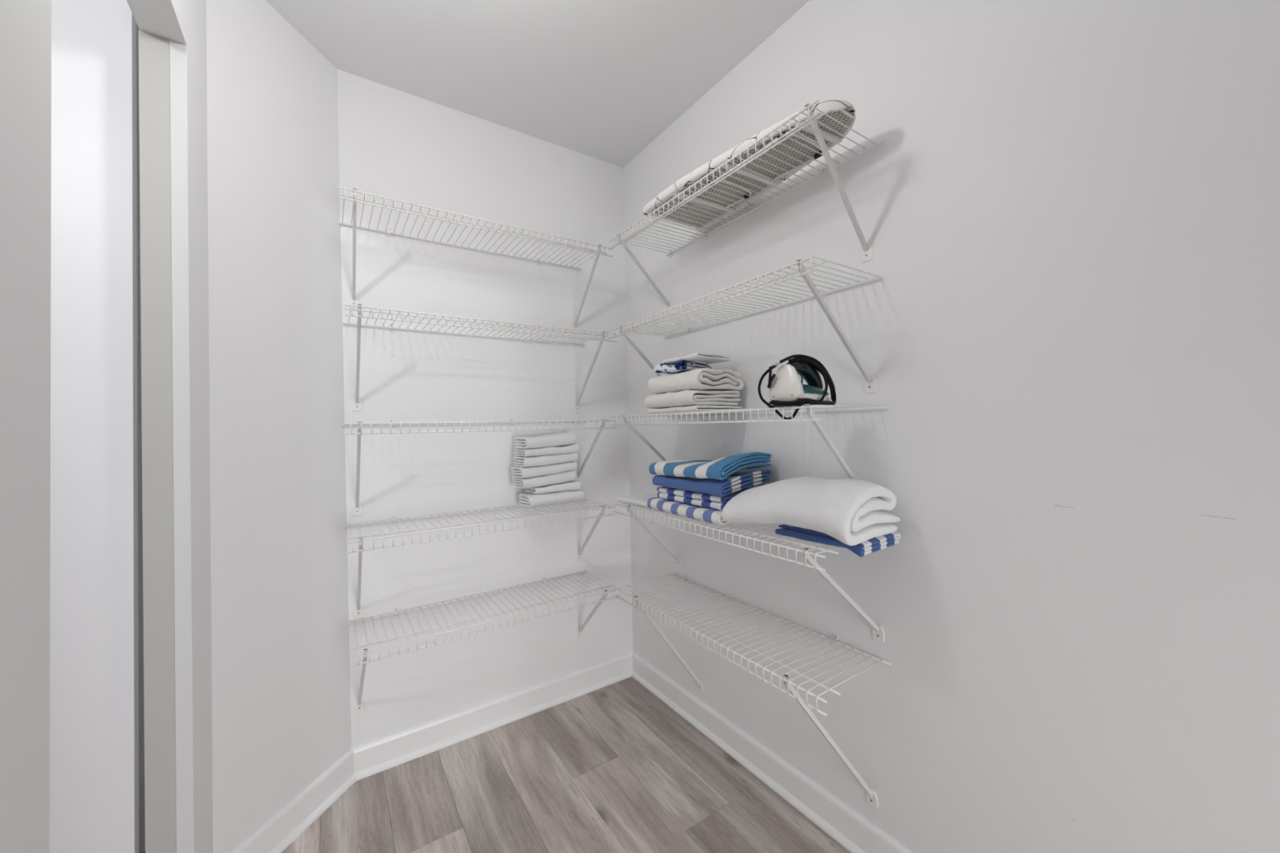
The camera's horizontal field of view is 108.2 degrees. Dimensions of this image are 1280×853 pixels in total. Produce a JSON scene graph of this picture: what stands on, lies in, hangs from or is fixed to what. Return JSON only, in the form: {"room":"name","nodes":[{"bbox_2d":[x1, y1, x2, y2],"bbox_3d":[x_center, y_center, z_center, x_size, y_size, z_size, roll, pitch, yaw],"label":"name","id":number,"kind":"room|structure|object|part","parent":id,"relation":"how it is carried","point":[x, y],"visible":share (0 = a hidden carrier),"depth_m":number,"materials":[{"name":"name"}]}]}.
{"room":"linen closet","nodes":[
{"label":"linen closet","id":0,"kind":"room"},
{"bbox_2d":[0,0,186,852],"bbox_3d":[-0.228,-0.024,-0.171,0.110,2.440,2.789,-1,0,-34],"label":"wall","id":1,"kind":"structure","parent":0,"point":[25,25],"depth_m":0.46,"materials":[{"name":"white paint"}]},
{"bbox_2d":[142,0,351,852],"bbox_3d":[-1.059,-0.009,1.319,0.379,2.440,0.611,-1,0,-34],"label":"wall","id":2,"kind":"structure","parent":0,"point":[271,705],"depth_m":1.31,"materials":[{"name":"white paint"}]},
{"bbox_2d":[49,0,139,852],"bbox_3d":[-1.441,0.034,0.808,0.812,2.348,0.033,-1,0,-34],"label":"door","id":3,"kind":"structure","parent":2,"relation":"in","point":[94,602],"depth_m":0.98,"materials":[{"name":"white paint"}]},
{"bbox_2d":[138,30,176,852],"bbox_3d":[-1.015,0.191,0.977,0.065,2.039,0.002,-1,0,-34],"label":"trim","id":4,"kind":"structure","parent":2,"relation":"attached to","point":[158,613],"depth_m":0.98,"materials":[{"name":"grey paint"}]},
{"bbox_2d":[169,40,193,852],"bbox_3d":[-0.985,0.191,0.997,0.045,2.039,0.002,-1,0,-34],"label":"trim","id":5,"kind":"structure","parent":2,"relation":"attached to","point":[178,86],"depth_m":1.00,"materials":[{"name":"grey paint"}]},
{"bbox_2d":[231,748,356,852],"bbox_3d":[-1.021,1.160,1.379,0.026,0.101,0.437,-1,0,11],"label":"baseboard","id":6,"kind":"structure","parent":2,"relation":"attached to","point":[281,830],"depth_m":1.40,"materials":[{"name":"white paint"}]},
{"bbox_2d":[136,22,632,852],"bbox_3d":[-1.868,0.008,1.082,4.500,2.440,0.100,-1,0,-34],"label":"wall","id":7,"kind":"structure","parent":0,"point":[393,143],"depth_m":1.82,"materials":[{"name":"white paint"}]},
{"bbox_2d":[336,186,613,333],"bbox_3d":[-0.571,-0.567,1.726,0.928,0.309,0.291,-1,0,-34],"label":"wire shelf","id":8,"kind":"object","parent":7,"relation":"attached to","point":[353,300],"visible":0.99,"depth_m":1.63,"materials":[{"name":"white metal"}]},
{"bbox_3d":[-0.995,-0.434,1.613,0.033,0.046,0.002,-1,0,-34],"label":"foot plate","id":9,"kind":"part","parent":8,"relation":"part of","materials":[{"name":"white plastic"}]},
{"bbox_3d":[-0.649,-0.704,1.839,0.928,0.006,0.006,-1,0,-34],"label":"rail","id":10,"kind":"part","parent":8,"relation":"part of","materials":[{"name":"white plastic"}]},
{"bbox_3d":[-0.524,-0.706,1.652,0.928,0.005,0.005,-1,0,-34],"label":"rod","id":11,"kind":"part","parent":8,"relation":"part of","materials":[{"name":"white plastic"}]},
{"bbox_3d":[-0.494,-0.677,1.609,0.928,0.005,0.005,-1,0,-34],"label":"lip rod","id":12,"kind":"part","parent":8,"relation":"part of","materials":[{"name":"white plastic"}]},
{"bbox_3d":[-0.495,-0.706,1.609,0.928,0.005,0.005,-1,0,-34],"label":"rod","id":13,"kind":"part","parent":8,"relation":"part of","materials":[{"name":"white plastic"}]},
{"bbox_3d":[-0.293,-0.442,2.085,0.033,0.046,0.002,-1,0,-34],"label":"foot plate","id":14,"kind":"part","parent":8,"relation":"part of","materials":[{"name":"white plastic"}]},
{"bbox_2d":[341,418,617,516],"bbox_3d":[-0.554,0.136,1.728,0.928,0.334,0.291,-1,0,-34],"label":"wire shelf","id":15,"kind":"object","parent":7,"relation":"attached to","point":[357,508],"visible":1,"depth_m":1.60,"materials":[{"name":"white metal"}]},
{"bbox_3d":[-0.983,0.288,1.612,0.033,0.046,0.002,-1,0,-34],"label":"foot plate","id":16,"kind":"part","parent":15,"relation":"part of","materials":[{"name":"white plastic"}]},
{"bbox_3d":[-0.634,-0.013,1.841,0.928,0.006,0.006,-1,0,-34],"label":"rail","id":17,"kind":"part","parent":15,"relation":"part of","materials":[{"name":"white plastic"}]},
{"bbox_3d":[-0.508,-0.015,1.654,0.928,0.005,0.005,-1,0,-34],"label":"rod","id":18,"kind":"part","parent":15,"relation":"part of","materials":[{"name":"white plastic"}]},
{"bbox_3d":[-0.479,-0.016,1.611,0.928,0.005,0.005,-1,0,-34],"label":"rod","id":19,"kind":"part","parent":15,"relation":"part of","materials":[{"name":"white plastic"}]},
{"bbox_3d":[-0.478,0.013,1.611,0.928,0.005,0.005,-1,0,-34],"label":"lip rod","id":20,"kind":"part","parent":15,"relation":"part of","materials":[{"name":"white plastic"}]},
{"bbox_3d":[-0.279,0.238,2.086,0.033,0.046,0.002,-1,0,-34],"label":"foot plate","id":21,"kind":"part","parent":15,"relation":"part of","materials":[{"name":"white plastic"}]},
{"bbox_2d":[342,303,616,412],"bbox_3d":[-0.556,-0.218,1.732,0.924,0.323,0.291,-1,0,-34],"label":"wire shelf","id":22,"kind":"object","parent":7,"relation":"attached to","point":[357,403],"visible":0.98,"depth_m":1.64,"materials":[{"name":"white metal"}]},
{"bbox_3d":[-0.985,-0.076,1.615,0.033,0.046,0.002,-1,0,-34],"label":"foot plate","id":23,"kind":"part","parent":22,"relation":"part of","materials":[{"name":"white plastic"}]},
{"bbox_3d":[-0.635,-0.362,1.844,0.924,0.006,0.006,-1,0,-34],"label":"rail","id":24,"kind":"part","parent":22,"relation":"part of","materials":[{"name":"white plastic"}]},
{"bbox_3d":[-0.509,-0.364,1.657,0.924,0.005,0.005,-1,0,-34],"label":"rod","id":25,"kind":"part","parent":22,"relation":"part of","materials":[{"name":"white plastic"}]},
{"bbox_3d":[-0.481,-0.365,1.615,0.924,0.005,0.005,-1,0,-34],"label":"rod","id":26,"kind":"part","parent":22,"relation":"part of","materials":[{"name":"white plastic"}]},
{"bbox_3d":[-0.480,-0.335,1.615,0.924,0.005,0.005,-1,0,-34],"label":"lip rod","id":27,"kind":"part","parent":22,"relation":"part of","materials":[{"name":"white plastic"}]},
{"bbox_3d":[-0.285,-0.086,2.086,0.033,0.046,0.002,-1,0,-34],"label":"foot plate","id":28,"kind":"part","parent":22,"relation":"part of","materials":[{"name":"white plastic"}]},
{"bbox_2d":[343,497,616,618],"bbox_3d":[-0.553,0.486,1.725,0.917,0.341,0.291,-1,0,-34],"label":"wire shelf","id":29,"kind":"object","parent":7,"relation":"attached to","point":[358,610],"visible":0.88,"depth_m":1.61,"materials":[{"name":"white metal"}]},
{"bbox_3d":[-0.978,0.642,1.610,0.033,0.046,0.002,-1,0,-34],"label":"foot plate","id":30,"kind":"part","parent":29,"relation":"part of","materials":[{"name":"white plastic"}]},
{"bbox_3d":[-0.632,0.333,1.838,0.917,0.006,0.006,-1,0,-34],"label":"rail","id":31,"kind":"part","parent":29,"relation":"part of","materials":[{"name":"white plastic"}]},
{"bbox_3d":[-0.506,0.331,1.651,0.917,0.005,0.005,-1,0,-34],"label":"rod","id":32,"kind":"part","parent":29,"relation":"part of","materials":[{"name":"white plastic"}]},
{"bbox_3d":[-0.477,0.360,1.608,0.917,0.005,0.005,-1,0,-34],"label":"lip rod","id":33,"kind":"part","parent":29,"relation":"part of","materials":[{"name":"white plastic"}]},
{"bbox_3d":[-0.478,0.331,1.608,0.917,0.005,0.005,-1,0,-34],"label":"rod","id":34,"kind":"part","parent":29,"relation":"part of","materials":[{"name":"white plastic"}]},
{"bbox_2d":[518,489,583,507],"bbox_3d":[-0.365,0.295,1.933,0.258,0.053,0.106,-1,0,-42],"label":"washcloth","id":35,"kind":"object","parent":29,"relation":"on","point":[528,500],"visible":0.92,"depth_m":1.88,"materials":[{"name":"white fabric"}]},
{"bbox_2d":[524,480,580,493],"bbox_3d":[-0.363,0.252,1.939,0.211,0.039,0.104,-1,0,-40],"label":"washcloth","id":36,"kind":"object","parent":35,"relation":"on","point":[571,485],"visible":0.91,"depth_m":1.90,"materials":[{"name":"white fabric"}]},
{"bbox_2d":[511,470,576,488],"bbox_3d":[-0.394,0.216,1.921,0.248,0.054,0.109,-1,0,-43],"label":"washcloth","id":37,"kind":"object","parent":36,"relation":"on","point":[563,477],"visible":0.89,"depth_m":1.87,"materials":[{"name":"white fabric"}]},
{"bbox_2d":[511,461,577,478],"bbox_3d":[-0.395,0.176,1.922,0.256,0.052,0.108,-1,0,-42],"label":"washcloth","id":38,"kind":"object","parent":37,"relation":"on","point":[534,471],"visible":0.91,"depth_m":1.86,"materials":[{"name":"white fabric"}]},
{"bbox_2d":[512,452,578,466],"bbox_3d":[-0.388,0.137,1.928,0.254,0.047,0.111,-1,0,-41],"label":"washcloth","id":39,"kind":"object","parent":38,"relation":"on","point":[547,460],"visible":0.91,"depth_m":1.87,"materials":[{"name":"white fabric"}]},
{"bbox_2d":[513,443,579,456],"bbox_3d":[-0.387,0.097,1.932,0.258,0.042,0.110,-1,0,-43],"label":"washcloth","id":40,"kind":"object","parent":39,"relation":"on","point":[571,448],"visible":0.99,"depth_m":1.88,"materials":[{"name":"white fabric"}]},
{"bbox_2d":[514,432,576,448],"bbox_3d":[-0.390,0.057,1.929,0.240,0.061,0.107,-1,0,-44],"label":"washcloth","id":41,"kind":"object","parent":40,"relation":"on","point":[559,438],"visible":1,"depth_m":1.88,"materials":[{"name":"white fabric"}]},
{"bbox_3d":[-0.274,0.585,2.085,0.033,0.046,0.002,-1,0,-34],"label":"foot plate","id":42,"kind":"part","parent":29,"relation":"part of","materials":[{"name":"white plastic"}]},
{"bbox_2d":[348,571,619,713],"bbox_3d":[-0.538,0.816,1.730,0.918,0.336,0.291,-1,0,-34],"label":"wire shelf","id":43,"kind":"object","parent":7,"relation":"attached to","point":[359,704],"visible":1,"depth_m":1.64,"materials":[{"name":"white metal"}]},
{"bbox_3d":[-0.975,0.970,1.609,0.033,0.046,0.002,-1,0,-34],"label":"foot plate","id":44,"kind":"part","parent":43,"relation":"part of","materials":[{"name":"white plastic"}]},
{"bbox_3d":[-0.617,0.667,1.843,0.918,0.006,0.006,-1,0,-34],"label":"rail","id":45,"kind":"part","parent":43,"relation":"part of","materials":[{"name":"white plastic"}]},
{"bbox_3d":[-0.491,0.664,1.656,0.918,0.005,0.005,-1,0,-34],"label":"rod","id":46,"kind":"part","parent":43,"relation":"part of","materials":[{"name":"white plastic"}]},
{"bbox_3d":[-0.463,0.664,1.614,0.918,0.005,0.005,-1,0,-34],"label":"rod","id":47,"kind":"part","parent":43,"relation":"part of","materials":[{"name":"white plastic"}]},
{"bbox_3d":[-0.462,0.693,1.613,0.918,0.005,0.005,-1,0,-34],"label":"lip rod","id":48,"kind":"part","parent":43,"relation":"part of","materials":[{"name":"white plastic"}]},
{"bbox_3d":[-0.273,0.930,2.081,0.033,0.046,0.002,-1,0,-34],"label":"foot plate","id":49,"kind":"part","parent":43,"relation":"part of","materials":[{"name":"white plastic"}]},
{"bbox_2d":[351,651,632,781],"bbox_3d":[-0.505,1.149,1.908,1.157,0.101,0.026,-1,0,-34],"label":"baseboard","id":50,"kind":"structure","parent":7,"relation":"attached to","point":[375,757],"depth_m":1.83,"materials":[{"name":"white paint"}]},
{"bbox_2d":[140,676,850,852],"bbox_3d":[-0.935,1.236,-0.355,4.600,0.050,3.500,-1,0,-34],"label":"floor","id":51,"kind":"structure","parent":0,"point":[612,768],"depth_m":1.49,"materials":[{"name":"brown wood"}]},
{"bbox_2d":[265,0,809,167],"bbox_3d":[-0.987,-1.254,-0.358,4.600,0.050,3.500,-1,0,-34],"label":"ceiling","id":52,"kind":"structure","parent":0,"point":[602,80],"depth_m":1.54,"materials":[{"name":"white paint"}]},
{"bbox_2d":[622,0,1279,852],"bbox_3d":[0.933,-0.049,0.858,0.100,2.440,3.400,-1,0,-34],"label":"wall","id":53,"kind":"structure","parent":0,"point":[1068,335],"depth_m":0.99,"materials":[{"name":"paint"}]},
{"bbox_2d":[607,255,881,393],"bbox_3d":[0.243,-0.239,1.528,0.291,0.315,0.974,-1,0,-34],"label":"wire shelf","id":54,"kind":"object","parent":53,"relation":"attached to","point":[870,381],"visible":0.98,"depth_m":1.30,"materials":[{"name":"white metal"}]},
{"bbox_3d":[0.134,-0.349,1.433,0.005,0.005,0.936,-1,0,-34],"label":"lip rod","id":55,"kind":"part","parent":54,"relation":"part of","materials":[{"name":"white plastic"}]},
{"bbox_3d":[0.134,-0.378,1.433,0.005,0.005,0.936,-1,0,-34],"label":"rod","id":56,"kind":"part","parent":54,"relation":"part of","materials":[{"name":"white plastic"}]},
{"bbox_3d":[0.177,-0.379,1.462,0.005,0.005,0.936,-1,0,-34],"label":"rod","id":57,"kind":"part","parent":54,"relation":"part of","materials":[{"name":"white plastic"}]},
{"bbox_3d":[0.364,-0.383,1.588,0.006,0.006,0.936,-1,0,-34],"label":"rail","id":58,"kind":"part","parent":54,"relation":"part of","materials":[{"name":"white plastic"}]},
{"bbox_3d":[0.614,-0.112,1.238,0.002,0.046,0.033,-1,0,-34],"label":"foot plate","id":59,"kind":"part","parent":54,"relation":"part of","materials":[{"name":"white plastic"}]},
{"bbox_2d":[608,99,884,313],"bbox_3d":[0.255,-0.587,1.499,0.291,0.306,0.934,-1,0,-34],"label":"wire shelf","id":60,"kind":"object","parent":53,"relation":"attached to","point":[867,249],"visible":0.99,"depth_m":1.31,"materials":[{"name":"white metal"}]},
{"bbox_3d":[0.125,-0.501,1.953,0.002,0.046,0.033,-1,0,-34],"label":"foot plate","id":61,"kind":"part","parent":60,"relation":"part of","materials":[{"name":"white plastic"}]},
{"bbox_3d":[0.139,-0.721,1.415,0.005,0.005,0.922,-1,0,-34],"label":"rod","id":62,"kind":"part","parent":60,"relation":"part of","materials":[{"name":"white plastic"}]},
{"bbox_3d":[0.139,-0.692,1.415,0.005,0.005,0.922,-1,0,-34],"label":"lip rod","id":63,"kind":"part","parent":60,"relation":"part of","materials":[{"name":"white plastic"}]},
{"bbox_3d":[0.181,-0.722,1.444,0.005,0.005,0.922,-1,0,-34],"label":"rod","id":64,"kind":"part","parent":60,"relation":"part of","materials":[{"name":"white plastic"}]},
{"bbox_2d":[642,99,855,231],"bbox_3d":[0.315,-0.755,1.399,0.290,0.047,0.702,-1,0,-34],"label":"ironing board","id":65,"kind":"object","parent":60,"relation":"on","point":[842,111],"visible":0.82,"depth_m":1.35,"materials":[{"name":"white metal"}]},
{"bbox_3d":[0.263,-0.737,1.472,0.166,0.010,0.134,-1,0,-34],"label":"folding leg","id":66,"kind":"part","parent":65,"relation":"part of","materials":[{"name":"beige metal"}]},
{"bbox_3d":[0.389,-0.740,1.279,0.166,0.010,0.194,-1,0,-34],"label":"folding leg","id":67,"kind":"part","parent":65,"relation":"part of","materials":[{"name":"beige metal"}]},
{"bbox_3d":[0.368,-0.726,1.570,0.006,0.006,0.922,-1,0,-34],"label":"rail","id":68,"kind":"part","parent":60,"relation":"part of","materials":[{"name":"white plastic"}]},
{"bbox_3d":[0.606,-0.464,1.239,0.002,0.046,0.033,-1,0,-34],"label":"foot plate","id":69,"kind":"part","parent":60,"relation":"part of","materials":[{"name":"white plastic"}]},
{"bbox_2d":[611,404,886,479],"bbox_3d":[0.264,0.094,1.507,0.291,0.307,0.934,-1,0,-34],"label":"wire shelf","id":70,"kind":"object","parent":53,"relation":"attached to","point":[809,408],"visible":0.91,"depth_m":1.27,"materials":[{"name":"white metal"}]},
{"bbox_2d":[647,405,742,413],"bbox_3d":[0.190,-0.058,1.632,0.216,0.021,0.272,-1,0,-34],"label":"folded towel","id":71,"kind":"object","parent":70,"relation":"on","point":[691,408],"visible":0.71,"depth_m":1.53,"materials":[{"name":"white fabric"}]},
{"bbox_2d":[644,390,740,408],"bbox_3d":[0.181,-0.094,1.634,0.225,0.054,0.269,-1,0,-33],"label":"folded towel","id":72,"kind":"object","parent":71,"relation":"on","point":[686,397],"visible":0.9,"depth_m":1.54,"materials":[{"name":"white fabric"}]},
{"bbox_2d":[647,368,743,394],"bbox_3d":[0.192,-0.155,1.631,0.225,0.074,0.268,-1,0,-35],"label":"folded towel","id":73,"kind":"object","parent":72,"relation":"on","point":[701,379],"visible":0.91,"depth_m":1.54,"materials":[{"name":"white fabric"}]},
{"bbox_2d":[653,360,711,373],"bbox_3d":[0.151,-0.212,1.663,0.157,0.045,0.148,-1,0,-38],"label":"cloth","id":74,"kind":"object","parent":73,"relation":"on","point":[683,366],"visible":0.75,"depth_m":1.61,"materials":[{"name":"blue fabric"}]},
{"bbox_2d":[662,351,731,364],"bbox_3d":[0.197,-0.236,1.637,0.172,0.023,0.186,-1,0,-36],"label":"towel","id":75,"kind":"object","parent":74,"relation":"on","point":[708,358],"visible":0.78,"depth_m":1.58,"materials":[{"name":"white fabric"}]},
{"bbox_3d":[0.148,-0.011,1.424,0.005,0.005,0.923,-1,0,-34],"label":"lip rod","id":76,"kind":"part","parent":70,"relation":"part of","materials":[{"name":"white plastic"}]},
{"bbox_3d":[0.148,-0.040,1.424,0.005,0.005,0.923,-1,0,-34],"label":"rod","id":77,"kind":"part","parent":70,"relation":"part of","materials":[{"name":"white plastic"}]},
{"bbox_3d":[0.190,-0.041,1.453,0.005,0.005,0.923,-1,0,-34],"label":"rod","id":78,"kind":"part","parent":70,"relation":"part of","materials":[{"name":"white plastic"}]},
{"bbox_3d":[0.377,-0.045,1.578,0.006,0.006,0.923,-1,0,-34],"label":"rail","id":79,"kind":"part","parent":70,"relation":"part of","materials":[{"name":"white plastic"}]},
{"bbox_2d":[757,354,835,419],"bbox_3d":[0.418,-0.097,1.178,0.200,0.162,0.135,-1,0,-34],"label":"iron","id":80,"kind":"object","parent":70,"relation":"on","point":[787,388],"visible":0.96,"depth_m":1.14,"materials":[{"name":"grey"}]},
{"bbox_3d":[0.414,-0.129,1.173,0.131,0.082,0.043,-1,0,-34],"label":"handle","id":81,"kind":"part","parent":80,"relation":"part of","materials":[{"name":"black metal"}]},
{"bbox_3d":[0.425,-0.092,1.180,0.150,0.024,0.089,-1,0,-34],"label":"water tank","id":82,"kind":"part","parent":80,"relation":"part of","materials":[{"name":"teal plastic"}]},
{"bbox_2d":[613,502,884,643],"bbox_3d":[0.276,0.431,1.500,0.291,0.305,0.923,-1,0,-34],"label":"wire shelf","id":83,"kind":"object","parent":53,"relation":"attached to","point":[878,634],"visible":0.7,"depth_m":1.23,"materials":[{"name":"white metal"}]},
{"bbox_2d":[617,493,657,507],"bbox_3d":[0.028,0.282,1.782,0.152,0.024,0.190,-1,0,-38],"label":"towel","id":84,"kind":"object","parent":83,"relation":"on","point":[641,500],"visible":0.52,"depth_m":1.76,"materials":[{"name":"white fabric"}]},
{"bbox_3d":[0.160,0.562,1.934,0.002,0.046,0.033,-1,0,-34],"label":"foot plate","id":85,"kind":"part","parent":83,"relation":"part of","materials":[{"name":"white plastic"}]},
{"bbox_2d":[647,497,731,525],"bbox_3d":[0.223,0.271,1.562,0.239,0.039,0.386,-1,0,-33],"label":"towel","id":86,"kind":"object","parent":83,"relation":"on","point":[713,516],"visible":0.38,"depth_m":1.47,"materials":[{"name":"fabric"}]},
{"bbox_2d":[657,486,750,511],"bbox_3d":[0.243,0.229,1.558,0.216,0.044,0.347,-1,0,-34],"label":"towel","id":87,"kind":"object","parent":86,"relation":"on","point":[699,499],"visible":0.44,"depth_m":1.48,"materials":[{"name":"blue fabric"}]},
{"bbox_2d":[652,470,771,496],"bbox_3d":[0.231,0.174,1.558,0.227,0.066,0.353,-1,0,-33],"label":"towel","id":88,"kind":"object","parent":87,"relation":"on","point":[735,482],"visible":0.88,"depth_m":1.44,"materials":[{"name":"blue fabric"}]},
{"bbox_2d":[648,451,771,479],"bbox_3d":[0.227,0.126,1.562,0.235,0.088,0.368,-1,0,-33],"label":"towel","id":89,"kind":"object","parent":88,"relation":"on","point":[721,468],"visible":1,"depth_m":1.44,"materials":[{"name":"blue fabric"}]},
{"bbox_3d":[0.157,0.298,1.421,0.005,0.005,0.923,-1,0,-34],"label":"rod","id":90,"kind":"part","parent":83,"relation":"part of","materials":[{"name":"white plastic"}]},
{"bbox_3d":[0.157,0.327,1.421,0.005,0.005,0.923,-1,0,-34],"label":"lip rod","id":91,"kind":"part","parent":83,"relation":"part of","materials":[{"name":"white plastic"}]},
{"bbox_3d":[0.199,0.297,1.450,0.005,0.005,0.923,-1,0,-34],"label":"rod","id":92,"kind":"part","parent":83,"relation":"part of","materials":[{"name":"white plastic"}]},
{"bbox_2d":[721,476,900,546],"bbox_3d":[0.440,0.205,1.238,0.258,0.151,0.398,-1,0,-35],"label":"bath towel","id":93,"kind":"object","parent":83,"relation":"on","point":[848,511],"visible":1,"depth_m":1.11,"materials":[{"name":"white fabric"}]},
{"bbox_2d":[774,524,901,557],"bbox_3d":[0.509,0.277,1.201,0.207,0.039,0.235,-1,0,-37],"label":"towel","id":94,"kind":"object","parent":83,"relation":"on","point":[876,544],"visible":0.41,"depth_m":1.13,"materials":[{"name":"blue fabric"}]},
{"bbox_3d":[0.633,0.550,1.231,0.002,0.046,0.033,-1,0,-34],"label":"foot plate","id":95,"kind":"part","parent":83,"relation":"part of","materials":[{"name":"white plastic"}]},
{"bbox_2d":[614,573,892,808],"bbox_3d":[0.282,0.827,1.503,0.292,0.443,0.924,-1,0,-34],"label":"wire shelf","id":96,"kind":"object","parent":53,"relation":"attached to","point":[871,797],"visible":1,"depth_m":1.34,"materials":[{"name":"white metal"}]},
{"bbox_3d":[0.237,1.026,1.835,0.002,0.046,0.033,-1,0,-34],"label":"foot plate","id":97,"kind":"part","parent":96,"relation":"part of","materials":[{"name":"white plastic"}]},
{"bbox_3d":[0.162,0.625,1.425,0.005,0.005,0.924,-1,0,-34],"label":"rod","id":98,"kind":"part","parent":96,"relation":"part of","materials":[{"name":"white plastic"}]},
{"bbox_3d":[0.162,0.654,1.424,0.005,0.005,0.924,-1,0,-34],"label":"lip rod","id":99,"kind":"part","parent":96,"relation":"part of","materials":[{"name":"white plastic"}]},
{"bbox_3d":[0.204,0.624,1.453,0.005,0.005,0.924,-1,0,-34],"label":"rod","id":100,"kind":"part","parent":96,"relation":"part of","materials":[{"name":"white plastic"}]},
{"bbox_3d":[0.391,0.620,1.579,0.006,0.006,0.924,-1,0,-34],"label":"rail","id":101,"kind":"part","parent":96,"relation":"part of","materials":[{"name":"white plastic"}]},
{"bbox_3d":[0.627,1.006,1.254,0.002,0.046,0.033,-1,0,-34],"label":"foot plate","id":102,"kind":"part","parent":96,"relation":"part of","materials":[{"name":"white plastic"}]},
{"bbox_2d":[631,651,912,852],"bbox_3d":[0.877,1.122,0.865,0.026,0.101,3.300,-1,0,-34],"label":"baseboard","id":103,"kind":"structure","parent":53,"relation":"attached to","point":[855,833],"depth_m":1.51,"materials":[{"name":"white paint"}]}
]}

